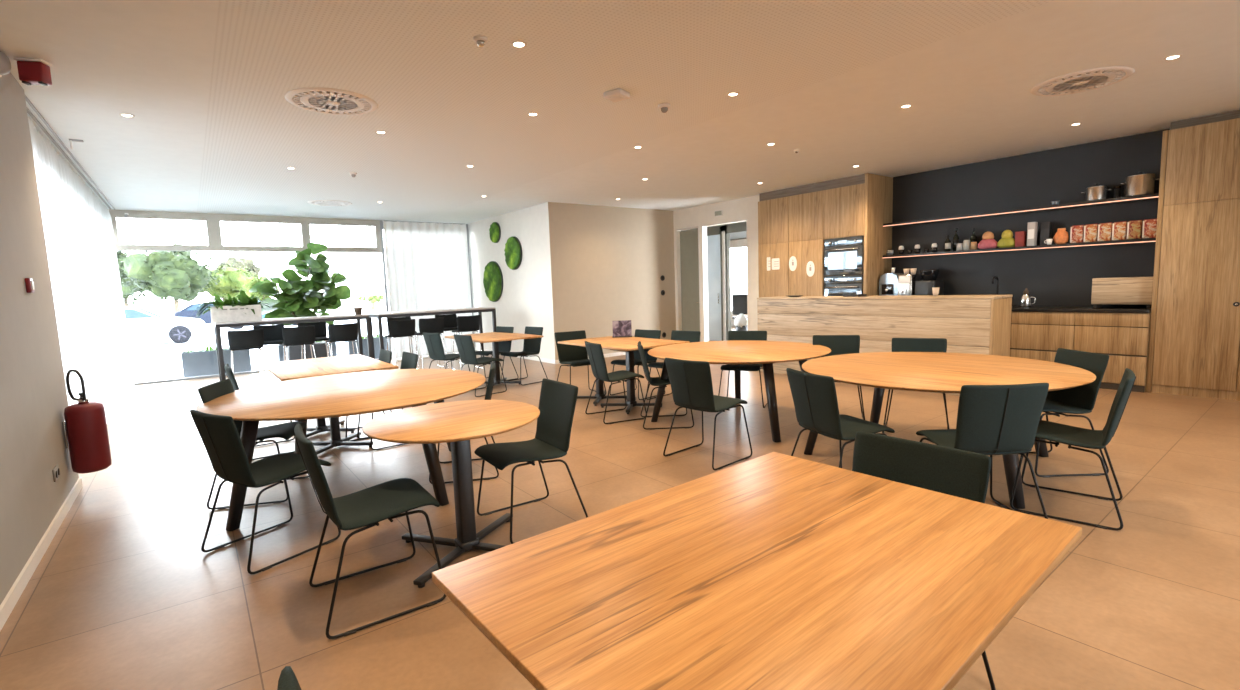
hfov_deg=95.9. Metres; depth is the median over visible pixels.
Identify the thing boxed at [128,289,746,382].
ground
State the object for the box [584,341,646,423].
dining chair
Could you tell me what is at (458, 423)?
round pedestal table
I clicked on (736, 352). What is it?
round table
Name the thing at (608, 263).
wall
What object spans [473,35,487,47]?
ceiling sensor
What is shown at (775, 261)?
paper sign
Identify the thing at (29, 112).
trim
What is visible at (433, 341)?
dining chair
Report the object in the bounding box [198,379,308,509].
dining chair
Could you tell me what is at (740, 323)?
bin
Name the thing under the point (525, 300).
wall
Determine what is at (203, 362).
planter
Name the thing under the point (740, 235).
ceiling
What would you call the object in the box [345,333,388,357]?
planter
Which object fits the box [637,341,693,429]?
dining chair
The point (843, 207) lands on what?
tall cabinet
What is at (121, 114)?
recessed light
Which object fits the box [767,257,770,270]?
paper sign
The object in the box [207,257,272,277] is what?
tree
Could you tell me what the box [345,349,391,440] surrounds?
dining chair
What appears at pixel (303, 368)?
rectangular table
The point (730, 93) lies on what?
recessed light
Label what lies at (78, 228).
sheer curtain
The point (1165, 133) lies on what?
panel
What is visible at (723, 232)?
trim
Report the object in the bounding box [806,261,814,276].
paper sign
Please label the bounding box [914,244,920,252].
tumbler
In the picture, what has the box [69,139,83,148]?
bracket
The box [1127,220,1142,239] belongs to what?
snack packet
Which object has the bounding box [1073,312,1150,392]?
drawer unit
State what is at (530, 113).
recessed light
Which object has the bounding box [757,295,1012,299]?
countertop
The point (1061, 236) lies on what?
vase
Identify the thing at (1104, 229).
snack packet
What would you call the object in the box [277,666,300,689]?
dining chair
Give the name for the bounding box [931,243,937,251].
tumbler
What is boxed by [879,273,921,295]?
coffee machine
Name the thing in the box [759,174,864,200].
trim
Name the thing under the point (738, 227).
wall
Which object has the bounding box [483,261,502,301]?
wall art
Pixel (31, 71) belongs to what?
fire alarm sounder
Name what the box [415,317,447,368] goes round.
bar stool
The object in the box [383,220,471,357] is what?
sheer curtain
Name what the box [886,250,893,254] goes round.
serving plate
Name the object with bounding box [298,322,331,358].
bar stool
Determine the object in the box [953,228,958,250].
bottle
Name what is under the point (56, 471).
wall socket
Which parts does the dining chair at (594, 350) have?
backrest, leg, seat, leg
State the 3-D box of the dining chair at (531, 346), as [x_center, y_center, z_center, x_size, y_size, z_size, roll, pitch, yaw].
[-1.515,0.156,8.748,0.546,0.850,0.553,4,8,44]
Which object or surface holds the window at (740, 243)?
in the wall
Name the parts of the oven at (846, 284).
handle, oven door, control panel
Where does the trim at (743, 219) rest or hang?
attached to the wall at (742, 208)
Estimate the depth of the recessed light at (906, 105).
5.30 m
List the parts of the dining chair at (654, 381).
backrest, seat, leg, leg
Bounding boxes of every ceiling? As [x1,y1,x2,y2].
[0,0,1239,223]
[707,221,746,240]
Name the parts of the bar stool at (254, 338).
leg, backrest, seat, leg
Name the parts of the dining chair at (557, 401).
leg, seat, leg, backrest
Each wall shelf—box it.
[883,193,1158,226]
[883,238,1155,257]
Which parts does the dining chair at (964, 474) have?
backrest, leg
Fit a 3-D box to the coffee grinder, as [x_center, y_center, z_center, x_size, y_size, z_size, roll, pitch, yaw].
[4.730,-0.867,8.550,0.320,0.560,0.300,-7,8,-37]
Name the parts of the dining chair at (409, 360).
leg, leg, backrest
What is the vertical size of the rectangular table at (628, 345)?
0.750 m
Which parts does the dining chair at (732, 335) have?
leg, seat, backrest, leg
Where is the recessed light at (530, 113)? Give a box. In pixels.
[527,112,537,115]
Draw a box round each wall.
[0,72,78,604]
[468,202,554,359]
[548,202,675,359]
[673,195,758,341]
[707,222,745,340]
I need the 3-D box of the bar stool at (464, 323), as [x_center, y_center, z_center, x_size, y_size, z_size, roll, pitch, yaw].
[-2.837,-0.048,10.360,0.464,1.005,0.416,-7,8,-37]
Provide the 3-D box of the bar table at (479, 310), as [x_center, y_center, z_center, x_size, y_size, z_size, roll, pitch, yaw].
[-3.407,-0.082,10.340,2.125,1.120,0.705,-7,8,-37]
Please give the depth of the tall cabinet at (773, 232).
10.11 m
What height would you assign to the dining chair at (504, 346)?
0.850 m
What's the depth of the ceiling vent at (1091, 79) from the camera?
4.75 m
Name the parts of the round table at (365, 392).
leg, leg, leg, leg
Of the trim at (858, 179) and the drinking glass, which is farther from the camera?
the trim at (858, 179)
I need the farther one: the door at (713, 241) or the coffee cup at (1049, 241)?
the door at (713, 241)
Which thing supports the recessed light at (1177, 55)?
in the ceiling at (214, 129)
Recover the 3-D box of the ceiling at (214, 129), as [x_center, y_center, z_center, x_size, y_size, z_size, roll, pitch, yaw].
[0.096,-2.333,6.221,10.700,0.120,16.400,-7,8,-37]
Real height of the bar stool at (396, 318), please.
1.005 m
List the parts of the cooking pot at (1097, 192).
pot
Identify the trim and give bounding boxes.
[25,95,114,209]
[676,219,747,341]
[722,231,725,340]
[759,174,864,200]
[1170,110,1239,129]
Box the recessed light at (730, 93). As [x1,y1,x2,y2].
[727,92,738,95]
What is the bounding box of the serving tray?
[842,294,866,296]
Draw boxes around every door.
[680,229,699,341]
[707,234,721,340]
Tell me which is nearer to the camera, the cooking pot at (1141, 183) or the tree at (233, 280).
the cooking pot at (1141, 183)
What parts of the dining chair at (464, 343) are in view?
backrest, leg, seat, leg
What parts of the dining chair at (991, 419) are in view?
leg, seat, backrest, leg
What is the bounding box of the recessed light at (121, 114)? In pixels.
[119,113,134,116]
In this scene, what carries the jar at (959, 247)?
on the wall shelf at (1144, 239)
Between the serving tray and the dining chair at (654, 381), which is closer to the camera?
the dining chair at (654, 381)
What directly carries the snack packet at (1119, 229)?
on the wall shelf at (1144, 239)
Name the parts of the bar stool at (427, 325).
leg, backrest, leg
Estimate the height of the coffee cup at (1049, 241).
0.075 m
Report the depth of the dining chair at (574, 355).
7.64 m
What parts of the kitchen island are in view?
panel, panel, panel, panel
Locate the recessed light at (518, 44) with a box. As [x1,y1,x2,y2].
[511,41,526,47]
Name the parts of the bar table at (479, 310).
leg, leg, frame, leg, leg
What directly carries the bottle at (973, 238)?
on the wall shelf at (1144, 239)
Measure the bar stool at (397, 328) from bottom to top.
1.005 m
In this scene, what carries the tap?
on the countertop at (1014, 308)
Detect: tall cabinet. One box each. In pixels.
[758,197,788,297]
[788,191,823,295]
[823,183,864,293]
[1151,118,1239,399]
[1236,352,1239,400]
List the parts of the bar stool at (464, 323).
seat, backrest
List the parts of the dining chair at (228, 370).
backrest, leg, leg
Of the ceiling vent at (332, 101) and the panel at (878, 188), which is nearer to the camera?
the ceiling vent at (332, 101)
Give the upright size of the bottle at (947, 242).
0.243 m
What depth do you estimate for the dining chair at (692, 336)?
7.06 m
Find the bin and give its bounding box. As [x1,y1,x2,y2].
[734,313,747,330]
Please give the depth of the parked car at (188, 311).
31.27 m
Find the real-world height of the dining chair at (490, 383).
0.850 m
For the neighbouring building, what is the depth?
62.75 m
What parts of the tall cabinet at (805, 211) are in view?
door, door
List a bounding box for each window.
[107,209,381,252]
[134,220,474,384]
[730,239,746,325]
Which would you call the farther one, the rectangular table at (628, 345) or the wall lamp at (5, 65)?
the rectangular table at (628, 345)
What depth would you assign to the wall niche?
7.66 m
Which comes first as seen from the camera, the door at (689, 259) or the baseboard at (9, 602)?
the baseboard at (9, 602)
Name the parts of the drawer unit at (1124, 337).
drawer, grip rail, drawer, drawer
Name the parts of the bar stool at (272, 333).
leg, backrest, seat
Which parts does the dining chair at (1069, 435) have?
leg, seat, leg, backrest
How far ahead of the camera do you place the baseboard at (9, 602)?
3.12 m
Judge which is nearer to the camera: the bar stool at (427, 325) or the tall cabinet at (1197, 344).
the tall cabinet at (1197, 344)
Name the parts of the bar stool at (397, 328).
leg, seat, backrest, leg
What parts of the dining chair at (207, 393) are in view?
backrest, leg, seat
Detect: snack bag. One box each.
[978,231,997,248]
[997,230,1014,247]
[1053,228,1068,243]
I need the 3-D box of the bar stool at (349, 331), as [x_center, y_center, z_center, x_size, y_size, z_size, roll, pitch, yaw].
[-4.499,0.145,9.091,0.464,1.005,0.416,-7,8,-37]
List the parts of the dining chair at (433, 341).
backrest, seat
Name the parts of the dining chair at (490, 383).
leg, leg, backrest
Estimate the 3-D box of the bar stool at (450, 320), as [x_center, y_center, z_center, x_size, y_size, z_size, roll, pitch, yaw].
[-3.343,-0.099,11.014,0.464,1.005,0.416,-7,8,-37]
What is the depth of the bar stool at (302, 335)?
8.54 m
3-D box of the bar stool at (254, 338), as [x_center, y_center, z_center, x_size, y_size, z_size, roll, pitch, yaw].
[-5.516,0.266,8.289,0.464,1.005,0.416,-7,8,-37]
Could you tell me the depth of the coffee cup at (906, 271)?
8.66 m
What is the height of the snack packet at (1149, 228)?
0.225 m
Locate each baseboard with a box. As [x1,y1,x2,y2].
[0,478,82,630]
[475,347,555,363]
[555,352,624,363]
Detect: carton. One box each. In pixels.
[1015,231,1025,246]
[1027,222,1037,245]
[1040,222,1051,244]
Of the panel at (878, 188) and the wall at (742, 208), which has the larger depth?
the wall at (742, 208)
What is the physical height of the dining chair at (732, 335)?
0.850 m
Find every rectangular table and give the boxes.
[262,354,398,454]
[432,452,1081,689]
[445,332,543,385]
[558,336,689,413]
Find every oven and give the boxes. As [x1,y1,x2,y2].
[824,236,863,275]
[824,275,862,295]
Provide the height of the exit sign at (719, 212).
0.110 m
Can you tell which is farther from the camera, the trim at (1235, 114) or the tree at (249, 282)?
the tree at (249, 282)
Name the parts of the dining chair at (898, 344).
leg, backrest, leg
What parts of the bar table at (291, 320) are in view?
leg, leg, frame, leg, leg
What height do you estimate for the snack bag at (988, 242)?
0.245 m
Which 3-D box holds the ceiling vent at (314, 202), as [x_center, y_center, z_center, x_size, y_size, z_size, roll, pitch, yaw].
[-5.023,-2.455,9.688,0.690,0.014,0.690,-7,8,-37]
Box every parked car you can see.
[124,307,206,342]
[174,303,213,323]
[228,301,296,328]
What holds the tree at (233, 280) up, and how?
on the ground
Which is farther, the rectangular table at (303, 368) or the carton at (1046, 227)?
the carton at (1046, 227)
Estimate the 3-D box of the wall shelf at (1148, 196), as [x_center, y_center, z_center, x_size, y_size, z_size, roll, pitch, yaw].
[5.335,-1.837,7.784,0.306,0.044,3.252,-7,8,-37]
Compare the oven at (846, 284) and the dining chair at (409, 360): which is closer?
the dining chair at (409, 360)
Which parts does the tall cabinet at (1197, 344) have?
door, door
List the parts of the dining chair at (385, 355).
leg, backrest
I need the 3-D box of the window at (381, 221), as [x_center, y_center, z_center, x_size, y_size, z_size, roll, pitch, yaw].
[-6.183,-1.095,11.654,6.460,3.050,0.090,-7,8,-37]
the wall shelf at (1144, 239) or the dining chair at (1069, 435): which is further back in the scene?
the wall shelf at (1144, 239)
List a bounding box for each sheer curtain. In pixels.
[28,116,133,423]
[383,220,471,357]
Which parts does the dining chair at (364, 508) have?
backrest, leg, leg, seat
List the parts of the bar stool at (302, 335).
leg, seat, backrest, leg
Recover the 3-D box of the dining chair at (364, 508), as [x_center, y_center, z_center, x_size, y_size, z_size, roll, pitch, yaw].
[-1.198,0.789,2.671,0.553,0.850,0.546,-6,7,-35]
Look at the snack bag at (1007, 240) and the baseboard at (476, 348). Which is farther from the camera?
the baseboard at (476, 348)
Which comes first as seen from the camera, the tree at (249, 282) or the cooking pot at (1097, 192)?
the cooking pot at (1097, 192)
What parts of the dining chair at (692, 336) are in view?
seat, leg, backrest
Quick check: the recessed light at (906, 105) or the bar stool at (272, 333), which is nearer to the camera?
the recessed light at (906, 105)
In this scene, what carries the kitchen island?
on the floor
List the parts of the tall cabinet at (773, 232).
door, door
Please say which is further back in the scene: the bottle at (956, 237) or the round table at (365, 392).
the bottle at (956, 237)
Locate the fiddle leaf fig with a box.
[249,243,350,360]
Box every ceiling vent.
[285,87,377,114]
[308,200,351,205]
[1030,66,1134,95]
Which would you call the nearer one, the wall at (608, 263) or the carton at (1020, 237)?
the carton at (1020, 237)
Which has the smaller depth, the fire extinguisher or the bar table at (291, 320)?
the fire extinguisher
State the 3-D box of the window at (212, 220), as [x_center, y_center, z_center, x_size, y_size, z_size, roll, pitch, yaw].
[-7.020,-2.175,10.922,4.450,0.690,0.090,-7,8,-37]
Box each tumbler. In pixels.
[898,246,903,253]
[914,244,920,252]
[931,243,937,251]
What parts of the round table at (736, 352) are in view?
leg, leg, leg, leg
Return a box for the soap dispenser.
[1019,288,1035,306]
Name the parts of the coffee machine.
control panel, plate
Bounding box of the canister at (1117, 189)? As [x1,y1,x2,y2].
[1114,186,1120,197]
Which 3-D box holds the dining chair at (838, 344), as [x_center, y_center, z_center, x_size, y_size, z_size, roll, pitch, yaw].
[2.221,0.343,5.748,0.546,0.850,0.553,0,6,20]
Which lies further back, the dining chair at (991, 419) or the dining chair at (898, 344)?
the dining chair at (898, 344)
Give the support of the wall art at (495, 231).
attached to the wall at (525, 300)
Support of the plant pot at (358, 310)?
on the bar table at (291, 320)
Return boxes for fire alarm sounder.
[13,57,51,85]
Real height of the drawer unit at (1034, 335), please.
0.922 m
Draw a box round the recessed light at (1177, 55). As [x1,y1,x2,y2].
[1164,54,1181,59]
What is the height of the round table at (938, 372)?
0.743 m
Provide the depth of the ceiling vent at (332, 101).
4.59 m
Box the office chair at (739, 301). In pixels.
[732,294,746,319]
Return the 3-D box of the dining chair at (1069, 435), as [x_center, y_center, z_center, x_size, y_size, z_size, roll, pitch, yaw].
[2.747,0.573,3.408,0.553,0.850,0.546,3,8,41]
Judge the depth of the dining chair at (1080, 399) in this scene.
4.03 m
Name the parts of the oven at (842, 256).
handle, control panel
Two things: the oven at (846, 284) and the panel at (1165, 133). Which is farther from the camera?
the oven at (846, 284)
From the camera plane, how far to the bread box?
6.70 m
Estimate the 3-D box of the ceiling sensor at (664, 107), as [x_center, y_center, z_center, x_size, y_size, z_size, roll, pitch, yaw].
[0.399,-2.123,5.029,0.108,0.067,0.108,-7,8,-37]
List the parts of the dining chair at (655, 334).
leg, seat, backrest, leg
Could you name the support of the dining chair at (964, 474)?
on the floor
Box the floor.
[0,350,1239,689]
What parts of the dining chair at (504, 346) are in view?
seat, backrest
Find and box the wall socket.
[52,465,59,481]
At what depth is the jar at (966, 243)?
8.11 m
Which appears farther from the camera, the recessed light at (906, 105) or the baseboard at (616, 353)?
the baseboard at (616, 353)
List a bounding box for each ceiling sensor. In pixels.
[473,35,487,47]
[658,103,669,112]
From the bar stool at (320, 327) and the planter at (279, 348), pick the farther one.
the planter at (279, 348)
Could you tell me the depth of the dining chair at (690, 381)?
4.46 m
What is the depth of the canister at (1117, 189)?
6.84 m
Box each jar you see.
[956,242,962,250]
[963,239,969,249]
[970,242,976,249]
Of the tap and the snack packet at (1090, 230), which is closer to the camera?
the snack packet at (1090, 230)
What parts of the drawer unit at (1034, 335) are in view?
drawer, drawer, grip rail, drawer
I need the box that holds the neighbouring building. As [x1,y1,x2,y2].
[283,247,389,310]
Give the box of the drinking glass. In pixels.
[1051,201,1059,204]
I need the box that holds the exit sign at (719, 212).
[715,210,722,216]
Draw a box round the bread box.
[1091,277,1152,308]
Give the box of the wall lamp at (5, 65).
[0,51,10,76]
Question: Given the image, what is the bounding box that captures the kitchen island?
[757,295,1012,395]
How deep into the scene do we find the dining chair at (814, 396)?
3.61 m
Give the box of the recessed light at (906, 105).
[900,104,911,107]
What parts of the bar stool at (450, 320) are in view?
backrest, seat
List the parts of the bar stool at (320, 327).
backrest, seat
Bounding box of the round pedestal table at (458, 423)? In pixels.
[362,400,539,587]
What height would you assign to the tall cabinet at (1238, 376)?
2.950 m
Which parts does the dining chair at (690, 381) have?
leg, backrest, seat, leg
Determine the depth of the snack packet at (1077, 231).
7.10 m
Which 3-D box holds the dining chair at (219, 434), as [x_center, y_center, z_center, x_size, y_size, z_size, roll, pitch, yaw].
[-2.054,0.759,3.238,0.546,0.850,0.553,2,7,31]
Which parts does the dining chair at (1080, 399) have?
leg, seat, leg, backrest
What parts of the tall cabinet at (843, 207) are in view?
door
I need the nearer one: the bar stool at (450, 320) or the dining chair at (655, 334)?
the dining chair at (655, 334)
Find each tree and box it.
[116,251,147,306]
[120,242,222,312]
[196,260,256,302]
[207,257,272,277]
[241,273,279,300]
[354,294,388,309]
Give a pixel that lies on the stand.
(623, 328)
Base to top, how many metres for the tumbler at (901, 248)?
0.140 m
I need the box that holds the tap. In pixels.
[992,276,998,294]
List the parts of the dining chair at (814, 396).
backrest, leg, seat, leg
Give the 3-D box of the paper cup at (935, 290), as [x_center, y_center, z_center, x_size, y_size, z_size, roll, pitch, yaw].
[3.996,-0.674,7.074,0.084,0.105,0.084,-7,8,-37]
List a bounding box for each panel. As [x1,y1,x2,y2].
[864,173,892,295]
[1146,130,1168,392]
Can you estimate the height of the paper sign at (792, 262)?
0.260 m
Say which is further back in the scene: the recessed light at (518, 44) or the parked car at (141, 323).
the parked car at (141, 323)
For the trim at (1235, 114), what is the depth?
6.02 m
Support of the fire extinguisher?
attached to the wall at (33, 392)
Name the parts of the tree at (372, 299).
crown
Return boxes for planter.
[179,344,251,377]
[193,290,268,322]
[276,341,336,361]
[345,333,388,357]
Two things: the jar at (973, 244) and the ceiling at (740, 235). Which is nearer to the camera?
the jar at (973, 244)
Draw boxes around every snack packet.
[1070,225,1083,242]
[1083,224,1097,241]
[1097,222,1112,240]
[1112,221,1127,240]
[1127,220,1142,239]
[1142,219,1156,238]
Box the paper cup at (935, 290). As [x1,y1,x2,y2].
[932,287,939,295]
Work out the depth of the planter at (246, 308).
8.32 m
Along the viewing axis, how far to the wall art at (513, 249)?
11.57 m
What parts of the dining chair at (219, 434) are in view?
backrest, leg, seat, leg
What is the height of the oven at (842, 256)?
0.600 m
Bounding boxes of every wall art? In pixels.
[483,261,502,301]
[489,222,500,242]
[504,236,521,269]
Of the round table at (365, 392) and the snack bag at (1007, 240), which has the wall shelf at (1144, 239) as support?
the snack bag at (1007, 240)
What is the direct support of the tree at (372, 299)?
on the ground
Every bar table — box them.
[214,314,372,380]
[368,307,496,362]
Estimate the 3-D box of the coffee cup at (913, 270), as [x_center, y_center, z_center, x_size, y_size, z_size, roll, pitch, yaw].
[4.511,-1.133,8.604,0.103,0.090,0.090,-4,6,-20]
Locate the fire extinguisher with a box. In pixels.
[62,369,111,473]
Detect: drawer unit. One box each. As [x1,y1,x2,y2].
[1010,312,1075,361]
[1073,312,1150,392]
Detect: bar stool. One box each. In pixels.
[227,329,268,383]
[253,324,288,384]
[282,325,315,360]
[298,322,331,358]
[326,323,358,356]
[385,319,419,369]
[387,317,420,368]
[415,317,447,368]
[435,314,466,366]
[452,315,483,369]
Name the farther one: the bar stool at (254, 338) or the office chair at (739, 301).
the office chair at (739, 301)
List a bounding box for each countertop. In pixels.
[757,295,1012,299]
[1011,306,1150,312]
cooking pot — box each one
[1081,183,1112,200]
[1120,171,1159,196]
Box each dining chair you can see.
[190,409,340,573]
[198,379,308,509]
[224,363,295,460]
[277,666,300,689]
[294,424,445,638]
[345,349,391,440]
[357,352,417,449]
[423,332,469,370]
[429,362,498,483]
[454,334,506,396]
[473,326,517,380]
[474,378,587,543]
[501,326,547,384]
[554,330,605,394]
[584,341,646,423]
[610,329,664,399]
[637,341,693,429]
[646,330,700,399]
[663,358,752,469]
[718,331,767,407]
[786,368,894,467]
[813,335,864,419]
[852,431,995,689]
[882,338,949,432]
[916,383,1048,518]
[1010,368,1135,529]
[1029,348,1108,476]
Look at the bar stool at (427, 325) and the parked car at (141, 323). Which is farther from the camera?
the parked car at (141, 323)
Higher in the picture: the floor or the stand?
the stand
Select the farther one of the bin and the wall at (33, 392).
the bin
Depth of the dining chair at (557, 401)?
3.48 m
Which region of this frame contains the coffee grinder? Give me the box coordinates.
[915,269,943,294]
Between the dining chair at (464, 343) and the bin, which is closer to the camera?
the dining chair at (464, 343)
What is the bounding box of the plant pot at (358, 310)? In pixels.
[353,307,362,314]
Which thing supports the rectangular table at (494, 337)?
on the floor
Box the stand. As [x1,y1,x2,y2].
[612,320,631,337]
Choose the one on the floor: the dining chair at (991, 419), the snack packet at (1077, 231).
the dining chair at (991, 419)
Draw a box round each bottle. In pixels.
[945,235,950,250]
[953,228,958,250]
[970,228,976,246]
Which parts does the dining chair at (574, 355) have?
leg, backrest, seat, leg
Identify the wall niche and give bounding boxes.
[892,129,1169,306]
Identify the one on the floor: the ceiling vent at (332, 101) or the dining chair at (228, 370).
the dining chair at (228, 370)
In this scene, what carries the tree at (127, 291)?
on the ground
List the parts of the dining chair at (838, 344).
backrest, leg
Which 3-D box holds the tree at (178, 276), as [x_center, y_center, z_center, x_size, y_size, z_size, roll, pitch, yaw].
[-29.851,-4.100,37.391,4.717,5.454,5.379,3,8,39]
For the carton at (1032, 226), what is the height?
0.315 m
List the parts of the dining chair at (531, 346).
leg, seat, backrest, leg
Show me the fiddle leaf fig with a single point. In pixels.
(298, 296)
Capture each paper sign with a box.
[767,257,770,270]
[772,258,779,269]
[789,256,796,270]
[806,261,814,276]
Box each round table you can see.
[196,369,485,530]
[648,340,830,441]
[802,352,1095,508]
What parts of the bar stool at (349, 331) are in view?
leg, seat, backrest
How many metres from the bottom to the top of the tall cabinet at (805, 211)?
2.900 m
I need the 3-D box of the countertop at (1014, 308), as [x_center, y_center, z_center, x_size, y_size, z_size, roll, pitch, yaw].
[5.281,-0.509,7.848,0.559,0.040,3.253,-7,8,-37]
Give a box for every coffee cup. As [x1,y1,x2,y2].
[903,269,909,274]
[910,268,916,273]
[1044,239,1052,244]
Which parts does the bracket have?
plate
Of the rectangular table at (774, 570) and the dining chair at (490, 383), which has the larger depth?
the dining chair at (490, 383)
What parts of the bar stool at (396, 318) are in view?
leg, backrest, leg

